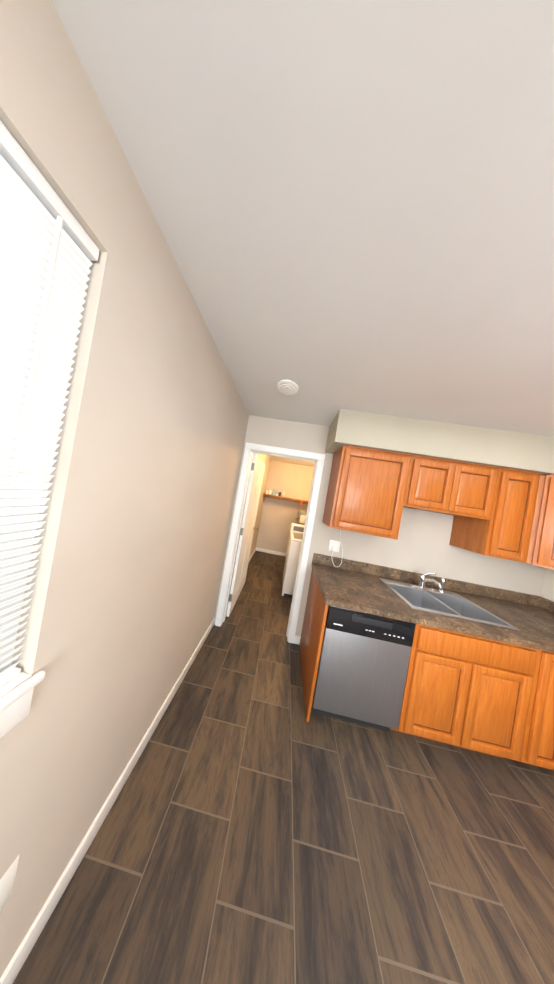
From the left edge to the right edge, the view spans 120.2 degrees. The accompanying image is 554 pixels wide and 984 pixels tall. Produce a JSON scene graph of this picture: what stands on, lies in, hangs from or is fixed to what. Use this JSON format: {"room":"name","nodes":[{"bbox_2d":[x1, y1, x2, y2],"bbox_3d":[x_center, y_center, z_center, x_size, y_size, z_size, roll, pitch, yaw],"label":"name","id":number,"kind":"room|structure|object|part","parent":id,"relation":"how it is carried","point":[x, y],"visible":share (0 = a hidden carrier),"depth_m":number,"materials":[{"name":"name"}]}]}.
{"room":"kitchen","nodes":[
{"label":"kitchen","id":0,"kind":"room"},
{"bbox_2d":[0,0,270,977],"bbox_3d":[-0.696,0.274,0.254,0.140,2.440,8.300,10,0,4],"label":"wall","id":1,"kind":"structure","parent":0,"point":[126,580],"depth_m":0.53,"materials":[{"name":"beige paint"}]},
{"bbox_2d":[0,855,18,910],"bbox_3d":[-0.757,1.096,0.424,0.009,0.118,0.072,10,0,4],"label":"outlet","id":2,"kind":"object","parent":1,"relation":"attached to","point":[7,880],"visible":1,"depth_m":0.44,"materials":[{"name":"white plastic"}]},
{"bbox_2d":[0,670,44,738],"bbox_3d":[-0.707,0.525,-0.036,0.080,0.107,0.950,10,0,4],"label":"window sill","id":3,"kind":"structure","parent":1,"relation":"attached to","point":[16,693],"depth_m":0.40,"materials":[{"name":"white paint"}]},
{"bbox_2d":[0,461,46,672],"bbox_3d":[-0.682,-0.096,-0.027,0.070,1.170,0.920,10,0,4],"label":"window","id":4,"kind":"structure","parent":1,"relation":"in","point":[9,621],"depth_m":0.41,"materials":[{"name":"white glass"}]},
{"bbox_2d":[0,120,99,686],"bbox_3d":[-0.610,-0.095,-0.031,0.056,1.144,0.912,10,0,4],"label":"window blinds","id":5,"kind":"object","parent":1,"relation":"attached to","point":[49,250],"visible":1,"depth_m":0.36,"materials":[{"name":"white plastic"}]},
{"bbox_2d":[0,617,300,983],"bbox_3d":[-0.410,1.508,-0.998,0.995,0.085,5.600,10,0,4],"label":"baseboard","id":6,"kind":"structure","parent":1,"relation":"attached to","point":[16,963],"depth_m":0.64,"materials":[{"name":"white paint"}]},
{"bbox_2d":[13,551,553,983],"bbox_3d":[0.788,1.792,0.134,3.580,0.060,8.300,10,0,4],"label":"floor","id":7,"kind":"structure","parent":0,"point":[256,828],"depth_m":0.74,"materials":[{"name":"tile"}]},
{"bbox_2d":[282,523,304,597],"bbox_3d":[0.514,1.191,2.816,0.685,1.070,0.682,10,0,4],"label":"washer","id":8,"kind":"object","parent":7,"relation":"on","point":[292,556],"visible":0.35,"depth_m":2.50,"materials":[{"name":"white metal"}]},
{"bbox_2d":[295,501,306,524],"bbox_3d":[0.652,0.993,3.854,0.555,1.520,0.500,10,0,4],"label":"water heater","id":9,"kind":"object","parent":7,"relation":"on","point":[301,517],"visible":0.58,"depth_m":3.68,"materials":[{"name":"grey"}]},
{"bbox_2d":[300,568,327,721],"bbox_3d":[0.316,1.246,1.461,0.026,0.876,0.605,10,0,4],"label":"cabinet end panel","id":10,"kind":"object","parent":7,"relation":"on","point":[314,622],"visible":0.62,"depth_m":1.32,"materials":[{"name":"brown wood"}]},
{"bbox_2d":[311,605,415,731],"bbox_3d":[0.625,1.302,1.427,0.598,0.870,0.616,10,0,4],"label":"dishwasher","id":11,"kind":"object","parent":7,"relation":"on","point":[362,668],"visible":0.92,"depth_m":1.13,"materials":[{"name":"silver metal"}]},
{"bbox_2d":[390,624,536,761],"bbox_3d":[1.316,1.416,1.387,0.788,0.876,0.622,10,0,4],"label":"base cabinet","id":12,"kind":"object","parent":7,"relation":"on","point":[469,692],"visible":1,"depth_m":1.08,"materials":[{"name":"brown wood"}]},
{"bbox_2d":[520,649,553,769],"bbox_3d":[2.127,1.552,1.189,0.876,0.876,0.911,10,0,4],"label":"base cabinet","id":13,"kind":"object","parent":7,"relation":"on","point":[538,745],"visible":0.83,"depth_m":1.05,"materials":[{"name":"brown wood"}]},
{"bbox_2d":[312,553,553,652],"bbox_3d":[1.514,0.934,1.378,2.313,0.140,0.632,10,0,4],"label":"countertop","id":14,"kind":"structure","parent":13,"relation":"on","point":[355,585],"depth_m":1.13,"materials":[{"name":"laminate"}]},
{"bbox_2d":[409,572,444,592],"bbox_3d":[1.480,0.861,1.479,0.315,0.178,0.222,10,0,4],"label":"faucet","id":15,"kind":"object","parent":14,"relation":"on","point":[422,581],"visible":1,"depth_m":1.54,"materials":[{"name":"silver metal"}]},
{"bbox_2d":[379,578,519,630],"bbox_3d":[1.388,1.024,1.391,0.753,0.174,0.438,10,0,4],"label":"sink","id":16,"kind":"object","parent":14,"relation":"in","point":[448,603],"visible":0.58,"depth_m":1.46,"materials":[{"name":"silver metal"}]},
{"bbox_2d":[256,460,313,552],"bbox_3d":[0.574,0.515,4.258,1.920,2.440,0.140,10,0,4],"label":"wall","id":17,"kind":"structure","parent":0,"point":[278,516],"depth_m":4.22,"materials":[{"name":"beige paint"}]},
{"bbox_2d":[256,548,285,555],"bbox_3d":[0.298,1.663,4.178,1.710,0.085,0.016,10,0,4],"label":"baseboard","id":18,"kind":"structure","parent":17,"relation":"attached to","point":[270,551],"depth_m":4.20,"materials":[{"name":"white paint"}]},
{"bbox_2d":[263,493,308,503],"bbox_3d":[0.526,0.293,4.043,1.774,0.219,0.297,10,0,4],"label":"shelf","id":19,"kind":"object","parent":17,"relation":"attached to","point":[284,498],"visible":0.69,"depth_m":4.17,"materials":[{"name":"brown wood"}]},
{"bbox_2d":[52,0,553,466],"bbox_3d":[1.206,-0.672,0.150,3.580,0.060,8.300,10,0,4],"label":"ceiling","id":20,"kind":"structure","parent":0,"point":[351,203],"depth_m":0.42,"materials":[{"name":"paint"}]},
{"bbox_2d":[277,380,297,394],"bbox_3d":[0.083,-0.816,1.256,0.170,0.018,0.170,10,0,4],"label":"smoke detector","id":21,"kind":"object","parent":20,"relation":"in","point":[283,386],"visible":0.98,"depth_m":1.23,"materials":[{"name":"white paint"}]},
{"bbox_2d":[214,415,544,638],"bbox_3d":[1.170,0.600,1.794,3.440,2.440,0.140,10,0,4],"label":"wall","id":22,"kind":"structure","parent":0,"point":[421,545],"depth_m":1.72,"materials":[{"name":"beige paint"}]},
{"bbox_2d":[215,442,324,643],"bbox_3d":[-0.081,0.551,1.874,0.910,2.119,0.174,10,0,4],"label":"door frame","id":23,"kind":"structure","parent":22,"relation":"attached to","point":[310,524],"depth_m":1.81,"materials":[{"name":"white paint"}]},
{"bbox_2d":[226,453,264,616],"bbox_3d":[-0.414,0.532,2.312,0.177,2.028,0.804,10,0,4],"label":"door leaf","id":24,"kind":"structure","parent":23,"relation":"attached to","point":[248,526],"depth_m":2.14,"materials":[{"name":"white paint"}]},
{"bbox_3d":[-0.438,0.491,1.936,0.040,1.720,0.050,10,0,4],"label":"door jamb hinges","id":25,"kind":"part","parent":24,"relation":"part of","materials":[{"name":"white wood"}]},
{"bbox_2d":[328,540,340,551],"bbox_3d":[0.634,0.595,1.742,0.118,0.118,0.030,10,0,4],"label":"outlet","id":26,"kind":"object","parent":22,"relation":"attached to","point":[334,545],"visible":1,"depth_m":1.75,"materials":[{"name":"white plastic"}]},
{"bbox_2d":[332,530,342,566],"bbox_3d":[0.669,0.587,1.732,0.116,0.446,0.038,10,0,4],"label":"power cord","id":27,"kind":"object","parent":26,"relation":"attached to","point":[342,552],"visible":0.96,"depth_m":1.72,"materials":[{"name":"white plastic"}]},
{"bbox_2d":[322,445,411,539],"bbox_3d":[0.856,0.001,1.591,0.606,0.770,0.322,10,0,4],"label":"upper cabinet","id":28,"kind":"object","parent":22,"relation":"attached to","point":[366,491],"visible":1,"depth_m":1.44,"materials":[{"name":"brown wood"}]},
{"bbox_2d":[403,455,499,519],"bbox_3d":[1.540,-0.040,1.548,0.728,0.460,0.322,10,0,4],"label":"upper cabinet","id":29,"kind":"object","parent":22,"relation":"attached to","point":[453,488],"visible":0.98,"depth_m":1.39,"materials":[{"name":"brown wood"}]},
{"bbox_2d":[449,468,541,562],"bbox_3d":[2.036,0.201,1.513,0.328,0.770,0.322,10,0,4],"label":"upper cabinet","id":30,"kind":"object","parent":22,"relation":"attached to","point":[504,532],"visible":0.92,"depth_m":1.36,"materials":[{"name":"brown wood"}]},
{"bbox_2d":[526,473,553,569],"bbox_3d":[2.490,0.276,1.340,0.607,0.770,0.607,10,0,4],"label":"upper cabinet","id":31,"kind":"object","parent":22,"relation":"attached to","point":[541,549],"visible":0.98,"depth_m":1.31,"materials":[{"name":"brown wood"}]},
{"bbox_2d":[325,409,553,474],"bbox_3d":[1.509,-0.430,1.538,1.950,0.298,0.365,10,0,4],"label":"soffit","id":32,"kind":"structure","parent":0,"point":[525,452],"depth_m":1.34,"materials":[{"name":"beige paint"}]},
{"bbox_2d":[541,568,553,601],"bbox_3d":[2.609,0.824,-1.246,0.140,2.440,5.740,10,0,4],"label":"wall","id":33,"kind":"structure","parent":0,"point":[547,592],"depth_m":1.59,"materials":[{"name":"beige paint"}]}
]}

